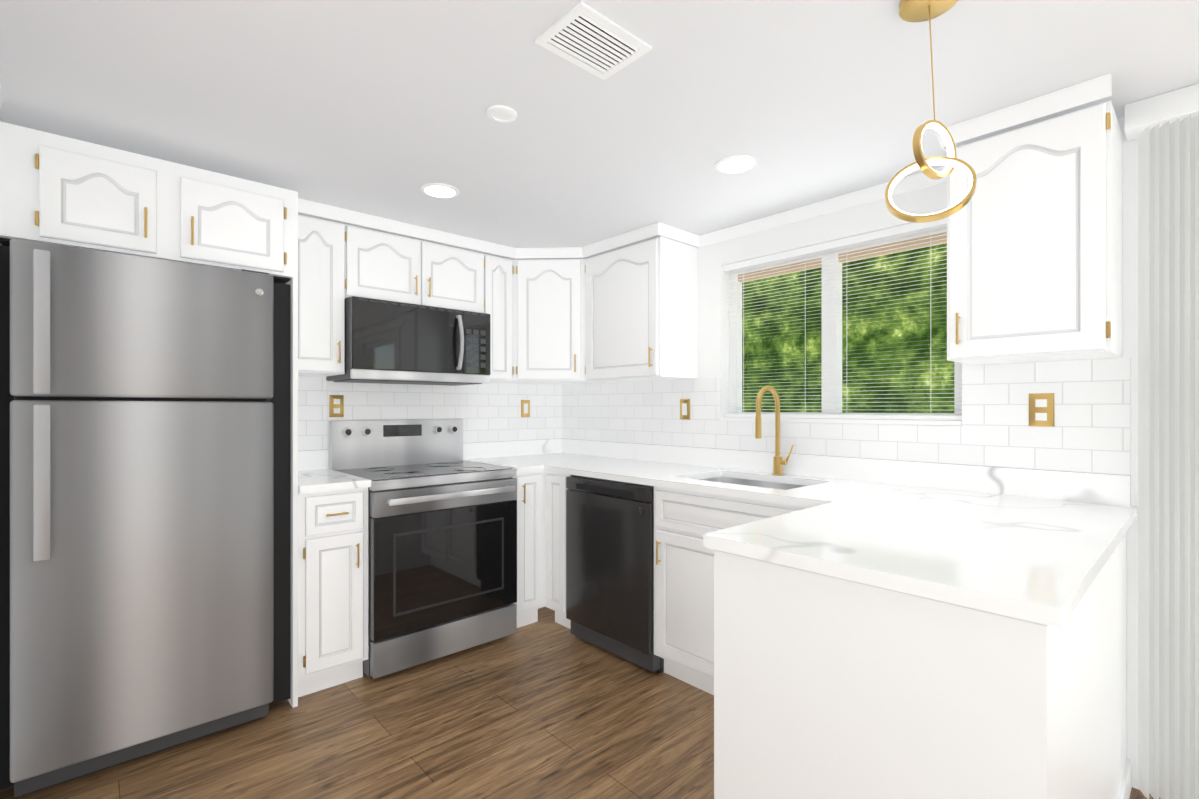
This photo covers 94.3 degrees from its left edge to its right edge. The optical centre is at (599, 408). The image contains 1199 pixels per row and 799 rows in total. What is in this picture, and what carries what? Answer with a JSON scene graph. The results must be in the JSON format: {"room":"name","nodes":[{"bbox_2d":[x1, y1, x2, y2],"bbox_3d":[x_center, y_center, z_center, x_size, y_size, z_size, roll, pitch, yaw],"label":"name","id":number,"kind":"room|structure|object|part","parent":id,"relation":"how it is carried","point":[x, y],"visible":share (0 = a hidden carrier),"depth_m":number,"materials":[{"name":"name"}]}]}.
{"room":"kitchen","nodes":[
{"label":"kitchen","id":0,"kind":"room"},
{"bbox_2d":[314,376,542,385],"bbox_3d":[-1.331,0.139,3.157,3.045,2.190,0.160,0,0,-42],"label":"wall","id":1,"kind":"structure","parent":0,"point":[409,384],"depth_m":3.13,"materials":[{"name":"white paint"}]},
{"bbox_2d":[0,121,297,277],"bbox_3d":[-1.750,-0.719,2.226,0.848,0.355,0.650,0,0,-42],"label":"upper cabinet","id":2,"kind":"object","parent":1,"relation":"attached to","point":[61,190],"visible":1,"depth_m":1.95,"materials":[{"name":"white paint"}]},
{"bbox_2d":[298,214,513,381],"bbox_3d":[-1.073,-0.531,3.038,1.244,0.730,0.360,0,0,-42],"label":"upper cabinet","id":3,"kind":"object","parent":1,"relation":"attached to","point":[339,264],"visible":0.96,"depth_m":2.81,"materials":[{"name":"white paint"}]},
{"bbox_2d":[326,296,489,385],"bbox_3d":[-1.011,-0.336,3.026,0.756,0.396,0.458,0,0,-42],"label":"microwave","id":4,"kind":"object","parent":3,"relation":"attached to","point":[390,342],"visible":1,"depth_m":2.86,"materials":[{"name":"grey"}]},
{"bbox_2d":[298,376,561,468],"bbox_3d":[-0.963,0.234,3.378,1.865,0.799,0.008,0,0,-42],"label":"backsplash","id":5,"kind":"structure","parent":1,"relation":"attached to","point":[488,412],"depth_m":3.39,"materials":[{"name":"tile"}]},
{"bbox_2d":[329,395,343,416],"bbox_3d":[-1.402,-0.011,2.969,0.072,0.118,0.006,0,0,-42],"label":"electrical outlet","id":6,"kind":"object","parent":5,"relation":"attached to","point":[336,405],"visible":1,"depth_m":2.97,"materials":[{"name":"gold metal"}]},
{"bbox_2d":[521,400,529,416],"bbox_3d":[-0.502,0.002,3.788,0.072,0.118,0.006,0,0,-42],"label":"electrical outlet","id":7,"kind":"object","parent":5,"relation":"attached to","point":[525,408],"visible":1,"depth_m":3.78,"materials":[{"name":"gold metal"}]},
{"bbox_2d":[0,607,1159,798],"bbox_3d":[0.607,1.264,1.027,3.045,0.060,5.920,0,0,-42],"label":"floor","id":8,"kind":"structure","parent":0,"point":[546,706],"depth_m":2.07,"materials":[{"name":"brown wood"}]},
{"bbox_2d":[0,237,297,796],"bbox_3d":[-1.715,0.347,2.187,0.846,1.774,0.755,0,0,-42],"label":"refrigerator","id":9,"kind":"object","parent":8,"relation":"on","point":[145,506],"depth_m":1.89,"materials":[{"name":"grey metal"}]},
{"bbox_3d":[-1.459,0.347,2.522,0.018,1.774,0.604,0,0,-42],"label":"fridge end panel","id":10,"kind":"part","parent":9,"relation":"part of","materials":[{"name":"white wood"}]},
{"bbox_2d":[298,487,367,696],"bbox_3d":[-1.331,0.793,2.611,0.286,0.882,0.644,0,0,-42],"label":"base cabinet","id":11,"kind":"object","parent":8,"relation":"on","point":[332,588],"visible":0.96,"depth_m":2.39,"materials":[{"name":"white paint"}]},
{"bbox_2d":[298,450,370,493],"bbox_3d":[-1.335,0.285,2.616,0.288,0.132,0.634,0,0,-42],"label":"countertop","id":12,"kind":"structure","parent":11,"relation":"on","point":[314,475],"depth_m":2.56,"materials":[{"name":"stone"}]},
{"bbox_2d":[329,419,516,678],"bbox_3d":[-0.916,0.650,2.939,0.764,1.168,0.698,0,0,-42],"label":"range","id":13,"kind":"object","parent":8,"relation":"on","point":[442,548],"visible":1,"depth_m":2.74,"materials":[{"name":"grey metal"}]},
{"bbox_2d":[512,471,544,627],"bbox_3d":[-0.577,0.793,3.298,0.218,0.882,0.644,0,0,-42],"label":"base cabinet","id":14,"kind":"object","parent":8,"relation":"on","point":[530,602],"visible":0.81,"depth_m":3.08,"materials":[{"name":"white paint"}]},
{"bbox_2d":[463,443,521,472],"bbox_3d":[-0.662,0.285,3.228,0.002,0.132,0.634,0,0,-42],"label":"countertop","id":15,"kind":"structure","parent":14,"relation":"on","point":[509,455],"depth_m":3.53,"materials":[{"name":"stone"}]},
{"bbox_2d":[545,471,570,628],"bbox_3d":[-0.010,0.793,3.268,0.618,0.882,0.185,0,0,-42],"label":"base cabinet","id":16,"kind":"object","parent":8,"relation":"on","point":[555,483],"depth_m":3.07,"materials":[{"name":"white paint"}]},
{"bbox_2d":[478,439,1136,531],"bbox_3d":[0.498,0.380,2.692,0.643,0.322,2.989,0,0,-42],"label":"countertop","id":17,"kind":"structure","parent":16,"relation":"on","point":[1071,499],"depth_m":2.27,"materials":[{"name":"stone"}]},
{"bbox_2d":[755,385,793,474],"bbox_3d":[0.818,0.105,2.610,0.212,0.426,0.106,0,0,-42],"label":"faucet","id":18,"kind":"object","parent":17,"relation":"on","point":[778,462],"visible":1,"depth_m":2.66,"materials":[{"name":"gold metal"}]},
{"bbox_2d":[566,475,663,672],"bbox_3d":[0.243,0.795,2.961,0.601,0.878,0.600,0,0,-42],"label":"dishwasher","id":19,"kind":"object","parent":8,"relation":"on","point":[609,565],"visible":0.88,"depth_m":2.72,"materials":[{"name":"grey metal"}]},
{"bbox_2d":[654,515,761,694],"bbox_3d":[0.755,0.904,2.426,0.618,0.660,0.870,0,0,-42],"label":"base cabinet","id":20,"kind":"object","parent":8,"relation":"on","point":[683,568],"depth_m":2.40,"materials":[{"name":"white paint"}]},
{"bbox_2d":[714,532,1131,798],"bbox_3d":[1.008,0.793,1.613,1.339,0.882,0.664,0,0,-42],"label":"base cabinet","id":21,"kind":"object","parent":8,"relation":"on","point":[828,687],"visible":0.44,"depth_m":1.12,"materials":[{"name":"white paint"}]},
{"bbox_2d":[703,495,1125,627],"bbox_3d":[0.765,0.335,1.390,0.716,0.032,0.705,0,0,-42],"label":"countertop","id":22,"kind":"structure","parent":21,"relation":"on","point":[1036,545],"depth_m":1.26,"materials":[{"name":"stone"}]},
{"bbox_2d":[0,0,1198,259],"bbox_3d":[0.607,-0.996,1.027,3.045,0.080,5.920,0,0,-42],"label":"ceiling","id":23,"kind":"structure","parent":0,"point":[378,108],"depth_m":1.68,"materials":[{"name":"white paint"}]},
{"bbox_2d":[421,183,458,197],"bbox_3d":[-0.699,-0.952,2.442,0.164,0.006,0.164,0,0,-42],"label":"recessed light","id":24,"kind":"object","parent":23,"relation":"in","point":[439,190],"visible":1,"depth_m":2.43,"materials":[{"name":"white plastic"}]},
{"bbox_2d":[486,105,516,122],"bbox_3d":[-0.317,-0.950,1.804,0.100,0.010,0.100,0,0,-42],"label":"smoke detector","id":25,"kind":"object","parent":23,"relation":"attached to","point":[501,114],"visible":1,"depth_m":1.79,"materials":[{"name":"white plastic"}]},
{"bbox_2d":[535,1,651,79],"bbox_3d":[-0.015,-0.951,1.457,0.245,0.009,0.186,0,0,-42],"label":"ceiling vent","id":26,"kind":"object","parent":23,"relation":"in","point":[584,36],"visible":1,"depth_m":1.45,"materials":[{"name":"white plastic"}]},
{"bbox_2d":[714,155,756,173],"bbox_3d":[0.533,-0.952,2.180,0.164,0.006,0.164,0,0,-42],"label":"recessed light","id":27,"kind":"object","parent":23,"relation":"in","point":[734,164],"visible":1,"depth_m":2.17,"materials":[{"name":"white plastic"}]},
{"bbox_2d":[885,0,976,222],"bbox_3d":[0.769,-0.689,1.297,0.133,0.532,0.180,0,0,-42],"label":"pendant light","id":28,"kind":"object","parent":23,"relation":"hanging from","point":[917,10],"visible":1,"depth_m":1.29,"materials":[{"name":"gold metal"}]},
{"bbox_2d":[576,117,1149,793],"bbox_3d":[1.674,0.139,1.998,0.160,2.190,5.600,0,0,-42],"label":"wall","id":29,"kind":"structure","parent":0,"point":[714,259],"depth_m":2.38,"materials":[{"name":"white paint"}]},
{"bbox_2d":[490,259,615,384],"bbox_3d":[-0.291,-0.531,3.569,0.627,0.730,0.627,0,0,-42],"label":"upper cabinet","id":30,"kind":"object","parent":29,"relation":"attached to","point":[549,321],"visible":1,"depth_m":3.33,"materials":[{"name":"white paint"}]},
{"bbox_2d":[0,73,1111,258],"bbox_3d":[0.721,-0.926,0.902,2.725,0.058,5.262,0,0,-42],"label":"crown molding","id":31,"kind":"structure","parent":29,"relation":"attached to","point":[1085,92],"depth_m":2.62,"materials":[{"name":"white paint"}]},
{"bbox_2d":[585,236,697,381],"bbox_3d":[0.219,-0.531,3.208,0.360,0.730,0.589,0,0,-42],"label":"upper cabinet","id":32,"kind":"object","parent":29,"relation":"attached to","point":[641,311],"visible":1,"depth_m":3.04,"materials":[{"name":"white paint"}]},
{"bbox_2d":[720,227,962,425],"bbox_3d":[1.076,-0.351,2.620,0.137,0.838,1.123,0,0,-42],"label":"window","id":33,"kind":"structure","parent":29,"relation":"in","point":[833,343],"depth_m":2.62,"materials":[{"name":"white plastic"}]},
{"bbox_2d":[723,217,961,419],"bbox_3d":[1.057,-0.360,2.603,0.038,0.815,1.117,0,0,-42],"label":"window blind","id":34,"kind":"object","parent":33,"relation":"attached to","point":[897,231],"visible":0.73,"depth_m":2.54,"materials":[{"name":"white plastic"}]},
{"bbox_2d":[562,357,1130,474],"bbox_3d":[0.728,0.027,2.912,0.008,0.384,2.974,0,0,-42],"label":"backsplash","id":35,"kind":"structure","parent":29,"relation":"attached to","point":[1089,431],"depth_m":2.16,"materials":[{"name":"tile"}]},
{"bbox_2d":[680,399,689,419],"bbox_3d":[0.485,0.006,3.168,0.006,0.118,0.072,0,0,-42],"label":"electrical outlet","id":36,"kind":"object","parent":35,"relation":"attached to","point":[684,409],"visible":1,"depth_m":3.17,"materials":[{"name":"gold metal"}]},
{"bbox_2d":[1029,393,1053,426],"bbox_3d":[1.569,0.006,1.977,0.006,0.118,0.072,0,0,-42],"label":"electrical outlet","id":37,"kind":"object","parent":35,"relation":"attached to","point":[1041,409],"visible":1,"depth_m":1.97,"materials":[{"name":"gold metal"}]},
{"bbox_2d":[947,100,1122,364],"bbox_3d":[1.443,-0.531,1.862,0.360,0.730,0.420,0,0,-42],"label":"upper cabinet","id":38,"kind":"object","parent":29,"relation":"attached to","point":[1034,249],"visible":0.96,"depth_m":1.74,"materials":[{"name":"white paint"}]},
{"bbox_2d":[1124,83,1198,798],"bbox_3d":[2.360,0.128,1.046,0.103,2.163,1.998,0,0,-42],"label":"vertical blind","id":39,"kind":"object","parent":29,"relation":"attached to","point":[1163,129],"visible":1,"depth_m":1.70,"materials":[{"name":"white plastic"}]},
{"label":"outside","id":40,"kind":"structure","parent":0,"visible":0},
{"bbox_2d":[742,243,953,412],"bbox_3d":[3.175,-1.016,2.755,3.000,5.500,8.500,0,0,-42],"label":"trees","id":41,"kind":"object","parent":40,"point":[906,397],"depth_m":5.56,"materials":[{"name":"green plant"}]}
]}

